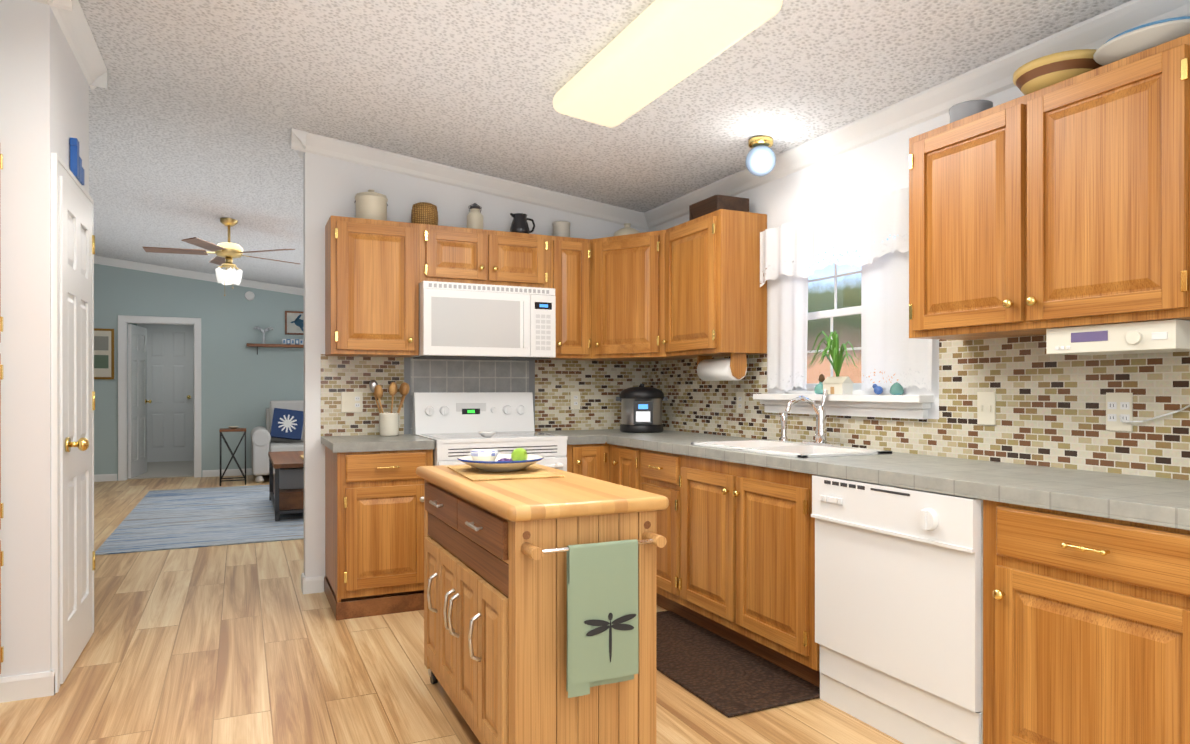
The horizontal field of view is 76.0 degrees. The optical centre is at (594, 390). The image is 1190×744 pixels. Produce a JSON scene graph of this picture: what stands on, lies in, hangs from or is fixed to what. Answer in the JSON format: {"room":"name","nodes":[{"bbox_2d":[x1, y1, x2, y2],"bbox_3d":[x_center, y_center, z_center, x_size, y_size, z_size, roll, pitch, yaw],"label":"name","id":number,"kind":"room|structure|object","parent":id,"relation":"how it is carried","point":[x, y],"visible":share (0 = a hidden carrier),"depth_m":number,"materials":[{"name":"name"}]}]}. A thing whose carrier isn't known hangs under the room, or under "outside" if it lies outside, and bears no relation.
{"room":"kitchen","nodes":[
{"label":"kitchen","id":0,"kind":"room"},
{"bbox_2d":[94,264,303,480],"bbox_3d":[-5.369,-0.631,10.272,6.270,3.600,0.120,0,0,-25],"label":"wall","id":1,"kind":"structure","parent":0,"point":[242,385],"depth_m":10.32,"materials":[{"name":"grey"}]},
{"bbox_2d":[94,328,113,378],"bbox_3d":[-6.319,-0.465,9.743,0.280,0.650,0.031,0,0,-25],"label":"picture","id":2,"kind":"object","parent":1,"relation":"attached to","point":[103,353],"visible":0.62,"depth_m":9.74,"materials":[{"name":"brown"}]},
{"bbox_2d":[94,474,116,481],"bbox_3d":[-7.189,1.124,9.352,2.250,0.092,0.014,0,0,-25],"label":"baseboard","id":3,"kind":"structure","parent":1,"relation":"attached to","point":[99,477],"depth_m":9.77,"materials":[{"name":"white"}]},
{"bbox_2d":[118,315,200,480],"bbox_3d":[-5.752,0.100,10.088,0.956,2.138,0.150,0,0,-25],"label":"doorway","id":4,"kind":"object","parent":1,"relation":"attached to","point":[159,389],"depth_m":10.00,"materials":[{"name":"white"}]},
{"bbox_2d":[94,255,302,295],"bbox_3d":[-5.382,-1.538,10.156,6.210,0.807,0.075,0,0,-25],"label":"crown molding","id":5,"kind":"structure","parent":1,"relation":"attached to","point":[100,260],"depth_m":10.12,"materials":[{"name":"white"}]},
{"bbox_2d":[202,468,252,476],"bbox_3d":[-3.904,1.122,10.884,3.040,0.092,0.014,0,0,-25],"label":"baseboard","id":6,"kind":"structure","parent":1,"relation":"attached to","point":[229,472],"depth_m":10.36,"materials":[{"name":"white wood"}]},
{"bbox_2d":[244,291,254,300],"bbox_3d":[-4.751,-1.302,10.473,0.130,0.130,0.034,0,0,-25],"label":"smoke detector","id":7,"kind":"object","parent":1,"relation":"attached to","point":[249,295],"visible":1,"depth_m":10.46,"materials":[{"name":"white plastic"}]},
{"bbox_2d":[246,343,303,354],"bbox_3d":[-4.134,-0.565,10.687,1.380,0.145,0.170,0,0,-25],"label":"floating shelf","id":8,"kind":"object","parent":1,"relation":"attached to","point":[275,345],"visible":0.46,"depth_m":10.49,"materials":[{"name":"brown wood"}]},
{"bbox_2d":[254,326,273,343],"bbox_3d":[-4.562,-0.758,10.482,0.255,0.241,0.070,0,0,-25],"label":"sculpture","id":9,"kind":"object","parent":8,"relation":"on","point":[263,332],"visible":0.98,"depth_m":10.47,"materials":[{"name":"silver metal"}]},
{"bbox_2d":[282,339,302,344],"bbox_3d":[-4.172,-0.675,10.659,0.386,0.075,0.050,0,0,-25],"label":"blocks","id":10,"kind":"object","parent":8,"relation":"on","point":[294,341],"visible":0.6,"depth_m":10.62,"materials":[{"name":"white"}]},
{"bbox_2d":[285,311,303,334],"bbox_3d":[-4.181,-0.947,10.740,0.360,0.330,0.032,0,0,-25],"label":"framed picture","id":11,"kind":"object","parent":1,"relation":"attached to","point":[294,322],"visible":0.75,"depth_m":10.70,"materials":[{"name":"brown wood"}]},
{"bbox_2d":[0,475,903,743],"bbox_3d":[-3.166,1.217,5.636,6.800,0.080,16.550,0,0,-25],"label":"floor","id":12,"kind":"structure","parent":0,"point":[249,643],"depth_m":3.15,"materials":[{"name":"brown wood"}]},
{"bbox_2d":[0,153,3,673],"bbox_3d":[-2.254,0.113,2.184,0.626,2.140,1.250,0,0,-25],"label":"pantry cabinet","id":13,"kind":"object","parent":12,"relation":"on","point":[1,504],"visible":0.98,"depth_m":2.85,"materials":[{"name":"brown wood"}]},
{"bbox_2d":[0,0,88,677],"bbox_3d":[-2.688,-0.419,3.153,0.870,3.200,0.850,0,0,-25],"label":"wall bump-out","id":14,"kind":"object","parent":12,"relation":"on","point":[44,99],"visible":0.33,"depth_m":2.92,"materials":[{"name":"white paint"}]},
{"bbox_2d":[0,670,55,702],"bbox_3d":[-2.502,1.136,2.775,0.884,0.092,0.030,0,0,-25],"label":"baseboard","id":15,"kind":"structure","parent":14,"relation":"attached to","point":[27,686],"depth_m":2.91,"materials":[{"name":"white wood"}]},
{"bbox_2d":[51,138,94,692],"bbox_3d":[-2.245,0.046,3.360,0.104,2.269,0.824,0,0,-25],"label":"door","id":16,"kind":"structure","parent":14,"relation":"attached to","point":[72,414],"depth_m":3.22,"materials":[{"name":"white wood"}]},
{"bbox_2d":[128,461,193,478],"bbox_3d":[-6.362,1.161,11.246,1.170,0.012,2.480,0,0,-25],"label":"floor","id":17,"kind":"structure","parent":12,"relation":"on","point":[170,469],"depth_m":10.97,"materials":[{"name":"beige"}]},
{"bbox_2d":[95,485,303,554],"bbox_3d":[-3.183,1.168,7.670,2.610,0.008,3.750,0,0,-25],"label":"living room rug","id":18,"kind":"object","parent":12,"relation":"on","point":[155,520],"visible":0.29,"depth_m":6.71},
{"bbox_2d":[268,451,303,520],"bbox_3d":[-2.852,0.909,7.553,0.670,0.510,1.460,0,0,-25],"label":"coffee table","id":19,"kind":"object","parent":18,"relation":"on","point":[286,485],"visible":0.5,"depth_m":6.98,"materials":[{"name":"brown wood"}]},
{"bbox_2d":[219,428,245,485],"bbox_3d":[-4.517,0.825,9.502,0.300,0.690,0.300,0,0,-25],"label":"side table","id":20,"kind":"object","parent":12,"relation":"on","point":[221,430],"visible":1,"depth_m":9.41,"materials":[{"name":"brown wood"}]},
{"bbox_2d":[250,400,303,482],"bbox_3d":[-3.514,0.653,10.378,2.150,1.030,1.000,0,0,-25],"label":"sofa","id":21,"kind":"object","parent":12,"relation":"on","point":[264,442],"visible":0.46,"depth_m":9.62,"materials":[{"name":"grey fabric"}]},
{"bbox_2d":[270,408,303,439],"bbox_3d":[-4.083,0.449,10.107,0.428,0.436,0.176,0,0,-25],"label":"pillow","id":22,"kind":"object","parent":21,"relation":"on","point":[287,423],"visible":0.96,"depth_m":10.06,"materials":[{"name":"blue fabric"}]},
{"bbox_2d":[324,445,434,619],"bbox_3d":[-1.223,0.745,4.278,0.494,0.868,0.626,0,0,-25],"label":"base cabinet","id":23,"kind":"object","parent":12,"relation":"on","point":[374,525],"depth_m":3.99,"materials":[{"name":"brown wood"}]},
{"bbox_2d":[321,434,434,448],"bbox_3d":[-1.232,0.289,4.270,0.522,0.039,0.635,0,0,-25],"label":"countertop","id":24,"kind":"structure","parent":23,"relation":"on","point":[358,441],"depth_m":4.07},
{"bbox_2d":[369,380,409,435],"bbox_3d":[-1.210,0.103,4.482,0.225,0.330,0.186,0,0,-25],"label":"utensil crock","id":25,"kind":"object","parent":24,"relation":"on","point":[389,424],"visible":1,"depth_m":4.44,"materials":[{"name":"beige ceramic"}]},
{"bbox_2d":[412,392,567,470],"bbox_3d":[-0.623,0.597,4.488,0.758,1.165,0.700,0,0,-25],"label":"range","id":26,"kind":"object","parent":12,"relation":"on","point":[451,424],"visible":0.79,"depth_m":4.62,"materials":[{"name":"white metal"}]},
{"bbox_2d":[478,431,495,436],"bbox_3d":[-0.602,0.246,4.254,0.104,0.030,0.102,0,0,-25],"label":"spoon rest","id":27,"kind":"object","parent":26,"relation":"on","point":[486,433],"visible":1,"depth_m":4.22,"materials":[{"name":"white ceramic"}]},
{"bbox_2d":[424,479,666,743],"bbox_3d":[-0.262,0.767,2.624,0.492,0.828,1.215,0,0,-25],"label":"kitchen island","id":28,"kind":"object","parent":12,"relation":"on","point":[495,624],"visible":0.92,"depth_m":2.21,"materials":[{"name":"brown wood"}]},
{"bbox_2d":[416,463,668,521],"bbox_3d":[-0.256,0.331,2.672,0.500,0.042,1.200,0,0,-25],"label":"island countertop","id":29,"kind":"structure","parent":28,"relation":"on","point":[569,494],"depth_m":2.27,"materials":[{"name":"beige wood"}]},
{"bbox_2d":[447,465,563,480],"bbox_3d":[-0.349,0.306,2.872,0.330,0.005,0.480,0,0,-21],"label":"placemat","id":30,"kind":"object","parent":29,"relation":"on","point":[471,473],"visible":0.77,"depth_m":2.75,"materials":[{"name":"fabric"}]},
{"bbox_2d":[457,454,543,471],"bbox_3d":[-0.357,0.279,2.890,0.326,0.049,0.326,0,0,-25],"label":"serving bowl","id":31,"kind":"object","parent":30,"relation":"on","point":[496,465],"visible":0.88,"depth_m":2.79,"materials":[{"name":"beige ceramic"}]},
{"bbox_2d":[471,449,497,460],"bbox_3d":[-0.424,0.254,2.914,0.104,0.050,0.104,0,0,-25],"label":"bowl","id":32,"kind":"object","parent":31,"relation":"in","point":[484,454],"visible":0.79,"depth_m":2.88,"materials":[{"name":"beige ceramic"}]},
{"bbox_2d":[498,458,512,460],"bbox_3d":[-0.338,0.273,2.913,0.066,0.028,0.058,0,0,-25],"label":"grapes","id":33,"kind":"object","parent":31,"relation":"in","point":[505,459],"visible":0.27,"depth_m":2.90,"materials":[{"name":"purple food"}]},
{"bbox_2d":[511,448,527,460],"bbox_3d":[-0.279,0.247,2.852,0.062,0.062,0.085,0,0,-25],"label":"pear","id":34,"kind":"object","parent":31,"relation":"in","point":[519,454],"visible":0.81,"depth_m":2.83,"materials":[{"name":"green food"}]},
{"bbox_2d":[566,539,638,697],"bbox_3d":[0.020,0.626,2.110,0.216,0.410,0.031,0,0,-25],"label":"towel","id":35,"kind":"object","parent":28,"relation":"hanging from","point":[602,618],"visible":1,"depth_m":2.10,"materials":[{"name":"green fabric"}]},
{"bbox_2d":[566,441,608,481],"bbox_3d":[-0.186,0.744,4.762,0.249,0.868,0.626,0,0,-25],"label":"base cabinet","id":36,"kind":"object","parent":12,"relation":"on","point":[585,458],"depth_m":4.49,"materials":[{"name":"brown wood"}]},
{"bbox_2d":[535,429,680,440],"bbox_3d":[0.105,0.288,4.894,0.894,0.039,0.635,0,0,-25],"label":"countertop","id":37,"kind":"structure","parent":36,"relation":"on","point":[599,434],"depth_m":4.73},
{"bbox_2d":[616,384,667,432],"bbox_3d":[0.304,0.112,4.913,0.324,0.310,0.303,0,0,-25],"label":"pot","id":38,"kind":"object","parent":37,"relation":"on","point":[641,408],"visible":1,"depth_m":4.80,"materials":[{"name":"black metal"}]},
{"bbox_2d":[607,435,634,487],"bbox_3d":[0.436,0.718,4.497,0.626,0.922,0.411,0,0,-25],"label":"base cabinet","id":39,"kind":"object","parent":12,"relation":"on","point":[621,447],"depth_m":4.36,"materials":[{"name":"brown wood"}]},
{"bbox_2d":[635,433,733,612],"bbox_3d":[0.612,0.718,4.120,0.626,0.922,0.422,0,0,-25],"label":"base cabinet","id":40,"kind":"object","parent":12,"relation":"on","point":[654,453],"depth_m":3.97,"materials":[{"name":"brown wood"}]},
{"bbox_2d":[656,610,819,716],"bbox_3d":[0.439,1.173,3.390,0.475,0.013,1.210,0,0,-25],"label":"floor mat","id":41,"kind":"object","parent":12,"relation":"on","point":[725,677],"visible":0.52,"depth_m":3.15,"materials":[{"name":"rubber"}]},
{"bbox_2d":[675,437,934,686],"bbox_3d":[0.908,0.720,3.486,0.626,0.922,0.977,0,0,-25],"label":"base cabinet","id":42,"kind":"object","parent":12,"relation":"on","point":[745,526],"depth_m":3.30,"materials":[{"name":"brown wood"}]},
{"bbox_2d":[811,475,982,743],"bbox_3d":[1.242,0.753,2.704,0.648,0.858,0.706,0,0,-25],"label":"dishwasher","id":43,"kind":"object","parent":12,"relation":"on","point":[899,605],"visible":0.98,"depth_m":2.52,"materials":[{"name":"white"}]},
{"bbox_2d":[971,493,1189,743],"bbox_3d":[1.552,0.749,2.106,0.626,0.868,0.624,0,0,-25],"label":"base cabinet","id":44,"kind":"object","parent":12,"relation":"on","point":[1086,606],"depth_m":1.98,"materials":[{"name":"brown wood"}]},
{"bbox_2d":[811,456,1189,520],"bbox_3d":[1.143,0.287,2.977,0.635,0.047,3.709,0,0,-25],"label":"countertop","id":45,"kind":"structure","parent":44,"relation":"on","point":[1124,493],"depth_m":2.33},
{"bbox_2d":[303,152,647,577],"bbox_3d":[-0.677,-0.422,4.946,2.270,3.200,0.120,0,0,-25],"label":"wall","id":46,"kind":"structure","parent":0,"point":[332,187],"depth_m":4.46,"materials":[{"name":"white paint"}]},
{"bbox_2d":[341,392,362,411],"bbox_3d":[-1.439,0.068,4.511,0.120,0.120,0.013,0,0,-25],"label":"outlet","id":47,"kind":"object","parent":46,"relation":"attached to","point":[350,401],"depth_m":4.51,"materials":[{"name":"beige plastic"}]},
{"bbox_2d":[325,216,420,356],"bbox_3d":[-1.293,-0.581,4.411,0.482,0.760,0.321,0,0,-25],"label":"upper cabinet","id":48,"kind":"object","parent":46,"relation":"attached to","point":[373,267],"depth_m":4.27,"materials":[{"name":"brown wood"}]},
{"bbox_2d":[355,189,387,220],"bbox_3d":[-1.300,-1.064,4.423,0.190,0.204,0.185,0,0,-25],"label":"crock","id":49,"kind":"object","parent":48,"relation":"on","point":[371,204],"visible":0.83,"depth_m":4.35,"materials":[{"name":"beige ceramic"}]},
{"bbox_2d":[411,202,437,224],"bbox_3d":[-1.019,-1.040,4.554,0.160,0.155,0.160,0,0,-25],"label":"woven basket","id":50,"kind":"object","parent":48,"relation":"on","point":[424,213],"visible":0.79,"depth_m":4.49,"materials":[{"name":"beige wicker"}]},
{"bbox_2d":[289,128,643,229],"bbox_3d":[-0.716,-1.305,4.831,2.255,0.361,0.095,0,0,-25],"label":"crown molding","id":51,"kind":"structure","parent":46,"relation":"attached to","point":[301,141],"depth_m":4.74,"materials":[{"name":"white"}]},
{"bbox_2d":[321,354,644,435],"bbox_3d":[-0.623,0.053,4.903,2.160,0.530,0.007,0,0,-25],"label":"backsplash","id":52,"kind":"structure","parent":46,"relation":"attached to","point":[551,383],"depth_m":4.86,"materials":[{"name":"tile"}]},
{"bbox_2d":[421,224,548,287],"bbox_3d":[-0.707,-0.791,4.684,0.810,0.340,0.321,0,0,-25],"label":"upper cabinet","id":53,"kind":"object","parent":46,"relation":"attached to","point":[448,253],"depth_m":4.53,"materials":[{"name":"brown wood"}]},
{"bbox_2d":[467,203,482,228],"bbox_3d":[-0.738,-1.058,4.685,0.100,0.192,0.100,0,0,-25],"label":"jar","id":54,"kind":"object","parent":53,"relation":"on","point":[474,218],"visible":0.9,"depth_m":4.65,"materials":[{"name":"beige ceramic"}]},
{"bbox_2d":[409,281,555,360],"bbox_3d":[-0.685,-0.406,4.637,0.802,0.426,0.425,0,0,-25],"label":"microwave","id":55,"kind":"object","parent":53,"relation":"attached to","point":[466,321],"visible":0.98,"depth_m":4.45,"materials":[{"name":"white"}]},
{"bbox_2d":[510,213,534,233],"bbox_3d":[-0.457,-1.039,4.816,0.170,0.153,0.124,0,0,-25],"label":"pitcher","id":56,"kind":"object","parent":53,"relation":"on","point":[519,224],"visible":0.79,"depth_m":4.77,"materials":[{"name":"grey ceramic"}]},
{"bbox_2d":[542,236,596,360],"bbox_3d":[-0.180,-0.582,4.891,0.322,0.760,0.392,0,0,-25],"label":"upper cabinet","id":57,"kind":"object","parent":46,"relation":"attached to","point":[572,261],"depth_m":4.78,"materials":[{"name":"brown wood"}]},
{"bbox_2d":[552,221,570,236],"bbox_3d":[-0.217,-1.023,4.928,0.118,0.120,0.118,0,0,-25],"label":"crock","id":58,"kind":"object","parent":57,"relation":"on","point":[561,228],"visible":0.81,"depth_m":4.88,"materials":[{"name":"grey ceramic"}]},
{"bbox_2d":[571,391,579,408],"bbox_3d":[-0.131,0.067,5.124,0.070,0.120,0.008,0,0,-25],"label":"outlet","id":59,"kind":"object","parent":46,"relation":"attached to","point":[575,395],"depth_m":5.12,"materials":[{"name":"beige plastic"}]},
{"bbox_2d":[78,0,1130,287],"bbox_3d":[-3.166,-1.623,5.631,6.800,0.868,16.550,0,0,-25],"label":"ceiling","id":60,"kind":"structure","parent":0,"point":[200,110],"depth_m":3.60,"materials":[{"name":"white paint"}]},
{"bbox_2d":[40,0,108,89],"bbox_3d":[-2.260,-1.536,3.351,0.075,0.103,1.000,0,0,-25],"label":"crown molding","id":61,"kind":"structure","parent":60,"relation":"attached to","point":[69,14],"depth_m":3.33,"materials":[{"name":"white"}]},
{"bbox_2d":[143,218,299,295],"bbox_3d":[-3.313,-1.185,6.826,1.289,0.690,1.301,0,0,-25],"label":"ceiling fan","id":62,"kind":"object","parent":60,"relation":"hanging from","point":[227,253],"visible":1,"depth_m":6.74,"materials":[{"name":"gold metal"}]},
{"bbox_2d":[553,0,782,126],"bbox_3d":[0.213,-1.298,2.988,0.339,0.128,1.260,0,0,-25],"label":"fluorescent ceiling light","id":63,"kind":"object","parent":60,"relation":"attached to","point":[655,49],"visible":1,"depth_m":2.85,"materials":[{"name":"beige plastic"}]},
{"bbox_2d":[745,136,775,175],"bbox_3d":[0.826,-1.158,3.792,0.150,0.180,0.150,0,0,-25],"label":"globe ceiling light","id":64,"kind":"object","parent":60,"relation":"attached to","point":[760,159],"visible":1,"depth_m":3.74,"materials":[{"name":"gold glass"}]},
{"bbox_2d":[648,86,1023,418],"bbox_3d":[-0.302,-0.425,6.969,0.120,3.200,16.150,0,0,-25],"label":"wall","id":65,"kind":"structure","parent":0,"point":[871,170],"depth_m":3.60,"materials":[{"name":"white paint"}]},
{"bbox_2d":[597,230,660,361],"bbox_3d":[0.270,-0.582,4.900,0.584,0.760,0.756,0,0,-25],"label":"upper cabinet","id":66,"kind":"object","parent":65,"relation":"attached to","point":[628,266],"depth_m":4.67,"materials":[{"name":"brown wood"}]},
{"bbox_2d":[614,223,640,235],"bbox_3d":[0.216,-1.034,5.053,0.196,0.142,0.196,0,0,-25],"label":"jug","id":67,"kind":"object","parent":66,"relation":"on","point":[627,229],"visible":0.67,"depth_m":4.98,"materials":[{"name":"beige ceramic"}]},
{"bbox_2d":[661,209,766,360],"bbox_3d":[0.671,-0.581,4.350,0.321,0.760,0.580,0,0,-25],"label":"upper cabinet","id":68,"kind":"object","parent":65,"relation":"attached to","point":[691,289],"depth_m":4.13,"materials":[{"name":"brown wood"}]},
{"bbox_2d":[689,195,748,220],"bbox_3d":[0.696,-1.010,4.284,0.219,0.096,0.285,0,0,-25],"label":"trough","id":69,"kind":"object","parent":68,"relation":"on","point":[708,205],"visible":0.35,"depth_m":4.18,"materials":[{"name":"brown wood"}]},
{"bbox_2d":[697,353,746,380],"bbox_3d":[0.706,-0.127,4.264,0.124,0.146,0.346,0,0,-25],"label":"paper towel holder","id":70,"kind":"object","parent":68,"relation":"attached to","point":[733,367],"visible":0.96,"depth_m":4.17,"materials":[{"name":"white paper"}]},
{"bbox_2d":[736,392,744,412],"bbox_3d":[0.835,0.069,4.367,0.008,0.120,0.070,0,0,-25],"label":"outlet","id":71,"kind":"object","parent":65,"relation":"attached to","point":[740,396],"depth_m":4.36,"materials":[{"name":"beige plastic"}]},
{"bbox_2d":[753,234,933,418],"bbox_3d":[1.187,-0.335,3.675,0.205,0.910,1.120,0,0,-25],"label":"window","id":72,"kind":"structure","parent":65,"relation":"in","point":[868,402],"depth_m":3.64,"materials":[{"name":"white wood"}]},
{"bbox_2d":[767,264,808,391],"bbox_3d":[0.998,-0.326,3.971,0.022,0.668,0.335,0,0,-25],"label":"tier","id":73,"kind":"object","parent":72,"relation":"hanging from","point":[787,314],"visible":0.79,"depth_m":3.97,"materials":[{"name":"fabric"}]},
{"bbox_2d":[814,374,824,393],"bbox_3d":[1.111,-0.031,3.728,0.072,0.100,0.071,0,0,-25],"label":"bottle","id":74,"kind":"object","parent":72,"relation":"on","point":[818,388],"visible":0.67,"depth_m":3.71,"materials":[{"name":"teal glass"}]},
{"bbox_2d":[822,376,852,393],"bbox_3d":[1.157,-0.023,3.629,0.072,0.085,0.140,0,0,-25],"label":"house","id":75,"kind":"object","parent":72,"relation":"on","point":[839,385],"visible":0.95,"depth_m":3.58,"materials":[{"name":"beige ceramic"}]},
{"bbox_2d":[805,330,857,376],"bbox_3d":[1.085,-0.176,3.599,0.169,0.222,0.346,0,0,-25],"label":"spider plant","id":76,"kind":"object","parent":75,"relation":"in","point":[838,358],"visible":1,"depth_m":3.60,"materials":[{"name":"green plant"}]},
{"bbox_2d":[872,384,882,394],"bbox_3d":[1.262,-0.005,3.403,0.040,0.048,0.050,0,0,-25],"label":"figurine","id":77,"kind":"object","parent":72,"relation":"on","point":[878,390],"visible":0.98,"depth_m":3.39,"materials":[{"name":"blue glass"}]},
{"bbox_2d":[861,238,931,391],"bbox_3d":[1.304,-0.325,3.316,0.022,0.668,0.410,0,0,-25],"label":"curtain","id":78,"kind":"object","parent":72,"relation":"hanging from","point":[889,347],"visible":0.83,"depth_m":3.33,"materials":[{"name":"fabric"}]},
{"bbox_2d":[889,382,903,394],"bbox_3d":[1.309,-0.007,3.303,0.060,0.055,0.058,0,0,-25],"label":"glass figurine","id":79,"kind":"object","parent":72,"relation":"on","point":[896,388],"visible":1,"depth_m":3.28,"materials":[{"name":"teal glass"}]},
{"bbox_2d":[644,0,1189,230],"bbox_3d":[0.244,-1.178,5.568,0.075,0.104,13.150,0,0,-25],"label":"crown molding","id":80,"kind":"structure","parent":65,"relation":"attached to","point":[996,76],"depth_m":3.11,"materials":[{"name":"white"}]},
{"bbox_2d":[645,335,1189,479],"bbox_3d":[1.294,0.031,3.400,0.006,0.480,4.350,0,0,-25],"label":"tile backsplash","id":81,"kind":"structure","parent":65,"relation":"attached to","point":[1050,410],"depth_m":2.83,"materials":[{"name":"tile"}]},
{"bbox_2d":[977,392,995,424],"bbox_3d":[1.503,0.069,2.927,0.014,0.125,0.075,0,0,-25],"label":"outlet","id":82,"kind":"object","parent":65,"relation":"attached to","point":[986,401],"depth_m":2.92,"materials":[{"name":"beige plastic"}]},
{"bbox_2d":[909,34,1189,339],"bbox_3d":[1.679,-0.577,2.151,0.354,0.760,1.762,0,0,-25],"label":"upper cabinet","id":83,"kind":"object","parent":65,"relation":"attached to","point":[1064,204],"visible":1,"depth_m":2.35,"materials":[{"name":"brown wood"}]},
{"bbox_2d":[949,100,992,122],"bbox_3d":[1.385,-1.002,2.807,0.147,0.085,0.147,0,0,-25],"label":"crock","id":84,"kind":"object","parent":83,"relation":"on","point":[961,110],"visible":0.48,"depth_m":2.75,"materials":[{"name":"grey ceramic"}]},
{"bbox_2d":[1013,49,1101,94],"bbox_3d":[1.529,-1.008,2.498,0.276,0.100,0.276,0,0,-25],"label":"bowls","id":85,"kind":"object","parent":83,"relation":"on","point":[1037,74],"visible":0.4,"depth_m":2.41,"materials":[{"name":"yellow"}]},
{"bbox_2d":[1046,319,1189,354],"bbox_3d":[1.612,-0.155,2.302,0.237,0.080,0.370,0,0,-25],"label":"radio","id":86,"kind":"object","parent":83,"relation":"attached to","point":[1161,336],"visible":1,"depth_m":2.23,"materials":[{"name":"beige plastic"}]},
{"bbox_2d":[1119,405,1189,422],"bbox_3d":[1.737,-0.007,2.316,0.085,0.224,0.315,0,0,-25],"label":"cord","id":87,"kind":"object","parent":86,"relation":"attached to","point":[1122,421],"visible":1,"depth_m":2.38,"materials":[{"name":"white plastic"}]},
{"bbox_2d":[1093,16,1189,65],"bbox_3d":[1.652,-0.994,2.236,0.316,0.072,0.316,0,0,-25],"label":"bowls","id":88,"kind":"object","parent":83,"relation":"on","point":[1132,41],"visible":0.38,"depth_m":2.16,"materials":[{"name":"grey ceramic"}]},
{"bbox_2d":[1106,393,1132,431],"bbox_3d":[1.712,0.070,2.486,0.008,0.125,0.080,0,0,-25],"label":"outlet","id":89,"kind":"object","parent":65,"relation":"attached to","point":[1118,405],"depth_m":2.48,"materials":[{"name":"beige plastic"}]},
{"label":"outside","id":90,"kind":"structure","parent":0,"visible":0},
{"bbox_2d":[807,235,897,383],"bbox_3d":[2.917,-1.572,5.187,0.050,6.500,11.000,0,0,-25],"label":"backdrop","id":91,"kind":"structure","parent":90,"point":[847,331],"depth_m":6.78,"materials":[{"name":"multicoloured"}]},
{"bbox_3d":[1.162,-0.840,3.623,0.052,0.012,1.147,0,0,-25],"label":"curtain rod","id":92,"kind":"object","parent":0,"visible":0},
{"bbox_2d":[760,187,908,286],"bbox_3d":[1.119,-0.705,3.607,0.030,0.300,1.115,0,0,-25],"label":"curtain valance","id":93,"kind":"object","parent":92,"relation":"hanging from","point":[860,227],"visible":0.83,"depth_m":3.55,"materials":[{"name":"fabric"}]}
]}

